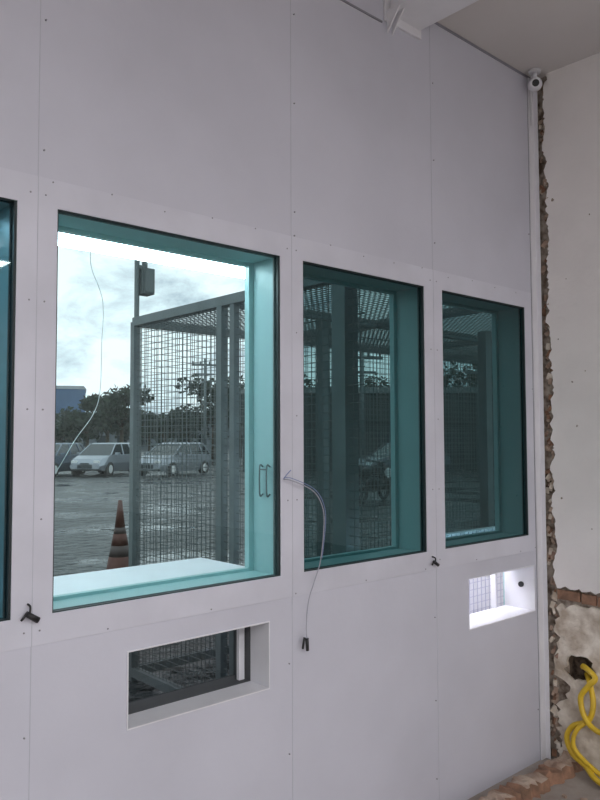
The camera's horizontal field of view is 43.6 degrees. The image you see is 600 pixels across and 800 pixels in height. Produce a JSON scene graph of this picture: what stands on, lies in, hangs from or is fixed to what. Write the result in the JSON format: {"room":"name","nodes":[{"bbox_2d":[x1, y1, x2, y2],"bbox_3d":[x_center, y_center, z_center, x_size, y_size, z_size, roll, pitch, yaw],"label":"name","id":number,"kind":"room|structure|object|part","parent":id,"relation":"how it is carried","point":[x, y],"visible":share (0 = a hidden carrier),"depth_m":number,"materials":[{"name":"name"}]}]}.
{"room":"security guard booth","nodes":[
{"label":"security guard booth","id":0,"kind":"room"},
{"bbox_2d":[0,0,539,799],"bbox_3d":[-1.109,-0.069,1.881,6.860,3.540,0.180,2,-4,-42],"label":"wall","id":1,"kind":"structure","parent":0,"point":[184,105],"depth_m":2.75,"materials":[{"name":"painted steel"},{"name":"white paint"}]},
{"bbox_2d":[0,197,16,621],"bbox_3d":[-1.098,0.007,1.774,0.839,1.147,0.012,2,-4,-42],"label":"gasket","id":2,"kind":"object","parent":1,"relation":"attached to","point":[14,235],"visible":1,"depth_m":2.05,"materials":[{"name":"black rubber"}]},
{"bbox_2d":[0,200,12,618],"bbox_3d":[-1.102,0.007,1.778,0.831,1.139,0.001,2,-4,-42],"label":"glass","id":3,"kind":"object","parent":2,"relation":"attached to","point":[6,208],"visible":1,"depth_m":2.05,"materials":[{"name":"teal glass"}]},
{"bbox_2d":[20,603,39,622],"bbox_3d":[-0.736,0.582,2.042,0.053,0.054,0.028,2,-4,-33],"label":"stub","id":4,"kind":"object","parent":1,"relation":"attached to","point":[29,615],"visible":1,"depth_m":2.03,"materials":[{"name":"plastic"}]},
{"bbox_2d":[55,234,103,472],"bbox_3d":[-0.703,-0.136,2.332,0.203,0.781,0.013,2,-4,-42],"label":"hanging wire","id":5,"kind":"object","parent":1,"relation":"hanging from","point":[89,234],"visible":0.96,"depth_m":2.39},
{"bbox_2d":[53,558,244,595],"bbox_3d":[-0.616,0.637,2.637,0.880,0.034,0.339,2,-4,-42],"label":"window sill","id":6,"kind":"structure","parent":1,"relation":"attached to","point":[79,582],"depth_m":2.67,"materials":[{"name":"white paint"}]},
{"bbox_2d":[58,232,244,278],"bbox_3d":[-0.512,-0.538,2.668,1.030,0.075,0.149,2,-4,-42],"label":"light","id":7,"kind":"object","parent":1,"relation":"attached to","point":[64,240],"visible":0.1,"depth_m":2.65,"materials":[{"name":"white paint"}]},
{"bbox_2d":[53,225,252,600],"bbox_3d":[-0.496,0.044,2.532,0.840,1.147,0.025,2,-4,-42],"label":"window","id":8,"kind":"structure","parent":1,"relation":"in","point":[62,229],"depth_m":2.77,"materials":[{"name":"green paint"}]},
{"bbox_2d":[53,212,276,610],"bbox_3d":[-0.399,0.038,2.425,0.840,1.147,0.006,2,-4,-42],"label":"bead","id":9,"kind":"object","parent":1,"relation":"attached to","point":[71,215],"visible":0.56,"depth_m":2.68},
{"bbox_2d":[52,209,279,612],"bbox_3d":[-0.388,0.037,2.413,0.840,1.147,0.012,2,-4,-42],"label":"gasket","id":10,"kind":"object","parent":1,"relation":"attached to","point":[62,211],"visible":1,"depth_m":2.66,"materials":[{"name":"black rubber"}]},
{"bbox_2d":[126,621,269,730],"bbox_3d":[-0.378,0.881,2.498,0.573,0.252,0.204,2,-4,-42],"label":"window frame","id":11,"kind":"structure","parent":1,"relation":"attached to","point":[251,655],"depth_m":2.58,"materials":[{"name":"white paint"}]},
{"bbox_3d":[-0.413,0.883,2.537,0.573,0.252,0.099,2,-4,-42],"label":"dark drawer","id":12,"kind":"part","parent":11,"relation":"part of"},
{"bbox_2d":[28,0,439,799],"bbox_3d":[-0.430,-0.021,2.366,2.744,3.490,0.004,2,-4,-42],"label":"trim","id":13,"kind":"structure","parent":1,"relation":"attached to","point":[40,0],"depth_m":2.67,"materials":[{"name":"grey metal"}]},
{"bbox_2d":[259,464,269,496],"bbox_3d":[-0.129,0.292,2.724,0.021,0.120,0.046,2,-4,-42],"label":"handle","id":14,"kind":"object","parent":1,"relation":"in","point":[260,465],"depth_m":2.72,"materials":[{"name":"teal metal"}]},
{"bbox_2d":[0,167,535,652],"bbox_3d":[-1.169,0.003,1.700,6.335,1.310,0.003,2,-4,-42],"label":"trim","id":15,"kind":"structure","parent":1,"relation":"attached to","point":[15,185],"depth_m":2.42,"materials":[{"name":"paint"}]},
{"bbox_2d":[23,13,538,779],"bbox_3d":[-0.123,0.052,2.639,3.618,3.099,0.004,2,-4,-42],"label":"screws","id":16,"kind":"object","parent":1,"relation":"attached to","point":[294,13],"visible":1,"depth_m":2.65,"materials":[{"name":"metal"}]},
{"bbox_2d":[283,470,325,650],"bbox_3d":[0.023,0.576,2.704,0.189,0.652,0.032,2,-4,-35],"label":"loose cable","id":17,"kind":"object","parent":1,"relation":"attached to","point":[305,640],"visible":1,"depth_m":2.72,"materials":[{"name":"white plastic"}]},
{"bbox_2d":[306,263,419,569],"bbox_3d":[0.260,0.067,3.018,0.712,1.147,0.006,2,-4,-42],"label":"bead","id":18,"kind":"object","parent":1,"relation":"attached to","point":[306,263],"visible":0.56,"depth_m":3.00},
{"bbox_2d":[303,261,426,571],"bbox_3d":[0.271,0.066,3.006,0.712,1.147,0.012,2,-4,-42],"label":"gasket","id":19,"kind":"object","parent":1,"relation":"attached to","point":[421,287],"visible":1,"depth_m":3.22,"materials":[{"name":"black rubber"}]},
{"bbox_2d":[303,263,422,569],"bbox_3d":[0.268,0.066,3.009,0.704,1.139,0.001,2,-4,-42],"label":"window","id":20,"kind":"structure","parent":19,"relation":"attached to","point":[362,334],"depth_m":2.99,"materials":[{"name":"teal glass"}]},
{"bbox_2d":[341,0,529,77],"bbox_3d":[-1.146,-1.721,1.814,6.410,0.144,0.006,2,-4,-42],"label":"trim","id":21,"kind":"structure","parent":1,"relation":"attached to","point":[344,1],"depth_m":3.53,"materials":[{"name":"grey metal"}]},
{"bbox_2d":[432,556,439,565],"bbox_3d":[0.576,0.693,3.219,0.044,0.045,0.026,2,-4,-32],"label":"stub","id":22,"kind":"object","parent":1,"relation":"attached to","point":[434,561],"visible":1,"depth_m":3.21,"materials":[{"name":"plastic"}]},
{"bbox_2d":[442,290,527,548],"bbox_3d":[0.883,0.092,3.556,0.680,1.147,0.012,2,-4,-42],"label":"gasket","id":23,"kind":"object","parent":1,"relation":"attached to","point":[522,308],"visible":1,"depth_m":3.77,"materials":[{"name":"black rubber"}]},
{"bbox_2d":[442,292,525,546],"bbox_3d":[0.879,0.093,3.559,0.672,1.139,0.001,2,-4,-42],"label":"window","id":24,"kind":"structure","parent":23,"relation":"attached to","point":[484,475],"depth_m":3.54,"materials":[{"name":"teal glass"}]},
{"bbox_2d":[468,565,535,630],"bbox_3d":[1.007,0.922,3.759,0.860,0.273,0.227,2,-4,-42],"label":"hatch","id":25,"kind":"object","parent":1,"relation":"attached to","point":[519,583],"visible":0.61,"depth_m":3.79,"materials":[{"name":"white paint"}]},
{"bbox_2d":[469,573,503,613],"bbox_3d":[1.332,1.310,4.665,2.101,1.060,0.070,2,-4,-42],"label":"screen panel","id":26,"kind":"object","parent":25,"relation":"in","point":[479,588],"visible":0.02,"depth_m":4.44,"materials":[{"name":"white paint"}]},
{"bbox_2d":[527,78,550,759],"bbox_3d":[1.218,0.056,3.830,0.050,3.478,0.030,2,-4,-42],"label":"trim","id":27,"kind":"structure","parent":1,"relation":"attached to","point":[533,153],"depth_m":3.83,"materials":[{"name":"white paint"}]},
{"bbox_2d":[383,0,477,39],"bbox_3d":[2.428,-1.755,1.035,0.240,0.184,5.944,2,-4,-42],"label":"ceiling beam","id":28,"kind":"structure","parent":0,"point":[409,16],"depth_m":3.16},
{"bbox_2d":[438,0,599,77],"bbox_3d":[0.944,-1.978,-0.424,6.910,0.120,6.145,2,-4,-42],"label":"ceiling","id":29,"kind":"structure","parent":0,"point":[548,35],"depth_m":3.48,"materials":[{"name":"paint"}]},
{"bbox_2d":[528,67,541,125],"bbox_3d":[1.208,-1.561,3.851,0.072,0.269,0.098,-2,-3,31],"label":"security camera","id":30,"kind":"object","parent":29,"relation":"attached to","point":[535,83],"visible":1,"depth_m":3.84,"materials":[{"name":"white paint"}]},
{"bbox_2d":[468,756,599,799],"bbox_3d":[0.957,1.617,-0.611,6.910,0.100,6.145,2,-4,-42],"label":"floor","id":31,"kind":"structure","parent":0,"point":[581,785],"depth_m":3.43,"materials":[{"name":"concrete"}]},
{"bbox_2d":[478,750,582,799],"bbox_3d":[0.892,1.733,3.271,1.210,0.073,0.137,2,-4,-42],"label":"kerb","id":32,"kind":"object","parent":31,"relation":"on","point":[564,767],"visible":0.98,"depth_m":3.41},
{"bbox_2d":[562,794,587,799],"bbox_3d":[0.984,1.751,3.093,0.700,0.017,0.216,2,-4,-37],"label":"fragments","id":33,"kind":"object","parent":31,"relation":"on","point":[563,795],"visible":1,"depth_m":3.33,"materials":[{"name":"brick"}]},
{"bbox_2d":[564,664,599,785],"bbox_3d":[1.447,1.520,3.420,0.166,0.498,0.566,1,-3,-23],"label":"hose","id":34,"kind":"object","parent":31,"relation":"on","point":[576,726],"visible":1,"depth_m":3.56,"materials":[{"name":"yellow plastic"}]},
{"bbox_2d":[537,76,599,757],"bbox_3d":[3.378,-0.092,1.733,0.288,3.540,6.045,2,-4,-42],"label":"wall","id":35,"kind":"structure","parent":0,"point":[573,669],"depth_m":3.83,"materials":[{"name":"brown brick"}]},
{"bbox_2d":[538,81,599,756],"bbox_3d":[1.494,0.046,3.600,0.050,3.457,0.726,2,-4,-42],"label":"bricks","id":36,"kind":"object","parent":35,"relation":"attached to","point":[587,599],"visible":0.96,"depth_m":3.80},
{"bbox_2d":[542,52,599,594],"bbox_3d":[3.276,-0.506,1.633,0.024,2.662,6.000,2,-4,-42],"label":"plaster skin","id":37,"kind":"object","parent":35,"relation":"attached to","point":[571,92],"visible":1,"depth_m":3.73,"materials":[{"name":"white paint"}]},
{"bbox_2d":[553,603,599,770],"bbox_3d":[1.513,1.388,3.508,0.018,0.782,0.696,2,-4,-42],"label":"render patch","id":38,"kind":"object","parent":35,"relation":"attached to","point":[577,627],"visible":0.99,"depth_m":3.67,"materials":[{"name":"beige paint"}]},
{"label":"outside","id":39,"kind":"structure","parent":0,"visible":0},
{"bbox_2d":[54,449,244,701],"bbox_3d":[-31.217,6.769,94.256,200.000,0.299,177.775,2,-4,-42],"label":"ground","id":40,"kind":"structure","parent":39,"point":[86,504],"depth_m":13.97,"materials":[{"name":"grey asphalt"}]},
{"bbox_2d":[55,416,84,443],"bbox_3d":[-24.144,3.596,77.492,6.375,4.244,6.333,2,-4,-42],"label":"tree","id":41,"kind":"object","parent":40,"relation":"on","point":[61,433],"visible":0.25,"depth_m":76.19,"materials":[{"name":"green plant"}]},
{"bbox_2d":[55,443,85,476],"bbox_3d":[-11.191,2.672,33.840,2.040,1.460,3.990,-1,-3,11],"label":"parked car","id":42,"kind":"object","parent":40,"relation":"on","point":[61,449],"visible":0.3,"depth_m":33.55,"materials":[{"name":"paint"}]},
{"bbox_2d":[56,386,85,445],"bbox_3d":[-32.398,2.453,97.853,8.600,8.700,8.600,1,-3,-16],"label":"commercial building","id":43,"kind":"structure","parent":40,"relation":"on","point":[66,396],"depth_m":94.63,"materials":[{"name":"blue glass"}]},
{"bbox_2d":[56,406,105,447],"bbox_3d":[-18.802,2.747,66.266,3.285,4.735,5.844,-2,-3,30],"label":"tree","id":44,"kind":"object","parent":40,"relation":"on","point":[72,419],"visible":0.64,"depth_m":64.93,"materials":[{"name":"green plant"}]},
{"bbox_2d":[70,443,129,475],"bbox_3d":[-8.918,2.690,34.338,2.040,1.460,3.990,-1,-3,11],"label":"parked car","id":45,"kind":"object","parent":40,"relation":"on","point":[106,458],"visible":0.82,"depth_m":33.37,"materials":[{"name":"paint"}]},
{"bbox_2d":[78,389,129,442],"bbox_3d":[-15.867,1.925,61.850,4.969,5.896,4.065,2,-4,-42],"label":"tree","id":46,"kind":"object","parent":40,"relation":"on","point":[88,403],"visible":0.47,"depth_m":61.09,"materials":[{"name":"green plant"}]},
{"bbox_2d":[106,500,128,569],"bbox_3d":[-2.021,1.587,8.412,0.400,0.920,0.400,-2,-3,25],"label":"traffic cone","id":47,"kind":"object","parent":40,"relation":"on","point":[118,557],"visible":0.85,"depth_m":8.34,"materials":[{"name":"orange plastic"}]},
{"bbox_2d":[93,384,153,442],"bbox_3d":[-14.217,1.657,59.339,5.434,6.160,3.716,-2,-3,31],"label":"tree","id":48,"kind":"object","parent":40,"relation":"on","point":[113,411],"visible":0.82,"depth_m":59.08,"materials":[{"name":"green plant"}]},
{"bbox_2d":[104,409,160,440],"bbox_3d":[-15.826,2.873,70.142,4.160,4.865,4.959,-3,-4,38],"label":"tree","id":49,"kind":"object","parent":40,"relation":"on","point":[150,417],"visible":0.23,"depth_m":69.61,"materials":[{"name":"green plant"}]},
{"bbox_2d":[134,260,154,316],"bbox_3d":[-1.087,0.443,5.163,0.127,2.860,0.115,2,-4,-42],"label":"floodlight","id":50,"kind":"object","parent":40,"relation":"on","point":[144,277],"visible":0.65,"depth_m":5.19,"materials":[{"name":"metal"}]},
{"bbox_2d":[126,425,170,450],"bbox_3d":[-16.075,3.664,79.735,5.451,4.284,6.840,-1,-3,9],"label":"tree","id":51,"kind":"object","parent":40,"relation":"on","point":[152,435],"visible":0.12,"depth_m":79.34,"materials":[{"name":"green plant"}]},
{"bbox_2d":[83,425,242,449],"bbox_3d":[-24.985,5.577,124.682,50.600,5.200,10.600,1,-3,-16],"label":"building","id":52,"kind":"structure","parent":40,"relation":"on","point":[112,438],"depth_m":119.32,"materials":[{"name":"grey concrete"}]},
{"bbox_2d":[146,413,192,442],"bbox_3d":[-12.454,3.336,74.413,5.541,4.362,5.980,1,-3,-19],"label":"tree","id":53,"kind":"object","parent":40,"relation":"on","point":[159,427],"visible":0.16,"depth_m":73.84,"materials":[{"name":"green plant"}]},
{"bbox_2d":[139,442,210,476],"bbox_3d":[-5.711,2.653,33.841,2.040,1.460,3.990,-2,-3,26],"label":"parked car","id":54,"kind":"object","parent":40,"relation":"on","point":[153,450],"visible":0.7,"depth_m":33.25,"materials":[{"name":"paint"}]},
{"bbox_2d":[129,290,244,691],"bbox_3d":[2.037,0.456,6.496,6.649,2.950,2.155,2,-4,-42],"label":"cage","id":55,"kind":"object","parent":40,"relation":"on","point":[220,306],"visible":0.11,"depth_m":4.64,"materials":[{"name":"metal"}]},
{"bbox_2d":[158,405,215,441],"bbox_3d":[-9.439,2.634,65.138,5.398,4.777,5.777,1,-3,-18],"label":"tree","id":56,"kind":"object","parent":40,"relation":"on","point":[178,412],"visible":0.54,"depth_m":65.36,"materials":[{"name":"green plant"}]},
{"bbox_2d":[191,359,215,443],"bbox_3d":[-6.333,0.720,49.951,1.800,7.000,0.237,1,-3,-13],"label":"utility pole","id":57,"kind":"object","parent":40,"relation":"on","point":[192,364],"visible":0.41,"depth_m":49.91,"materials":[{"name":"grey wood"}]},
{"bbox_2d":[174,373,244,459],"bbox_3d":[-6.717,1.286,59.958,5.053,6.912,6.909,-1,-3,16],"label":"tree","id":58,"kind":"object","parent":40,"relation":"on","point":[196,379],"visible":0.25,"depth_m":59.08,"materials":[{"name":"green plant"}]},
{"bbox_2d":[187,386,243,457],"bbox_3d":[-6.095,1.777,65.671,8.228,6.521,6.957,-2,-3,30],"label":"tree","id":59,"kind":"object","parent":40,"relation":"on","point":[196,409],"visible":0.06,"depth_m":65.28,"materials":[{"name":"green plant"}]},
{"bbox_2d":[239,388,244,469],"bbox_3d":[7.801,1.560,44.906,22.600,4.700,10.600,0,-3,-2],"label":"warehouse","id":60,"kind":"structure","parent":40,"relation":"on","point":[243,390],"depth_m":39.43,"materials":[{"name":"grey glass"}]}
]}

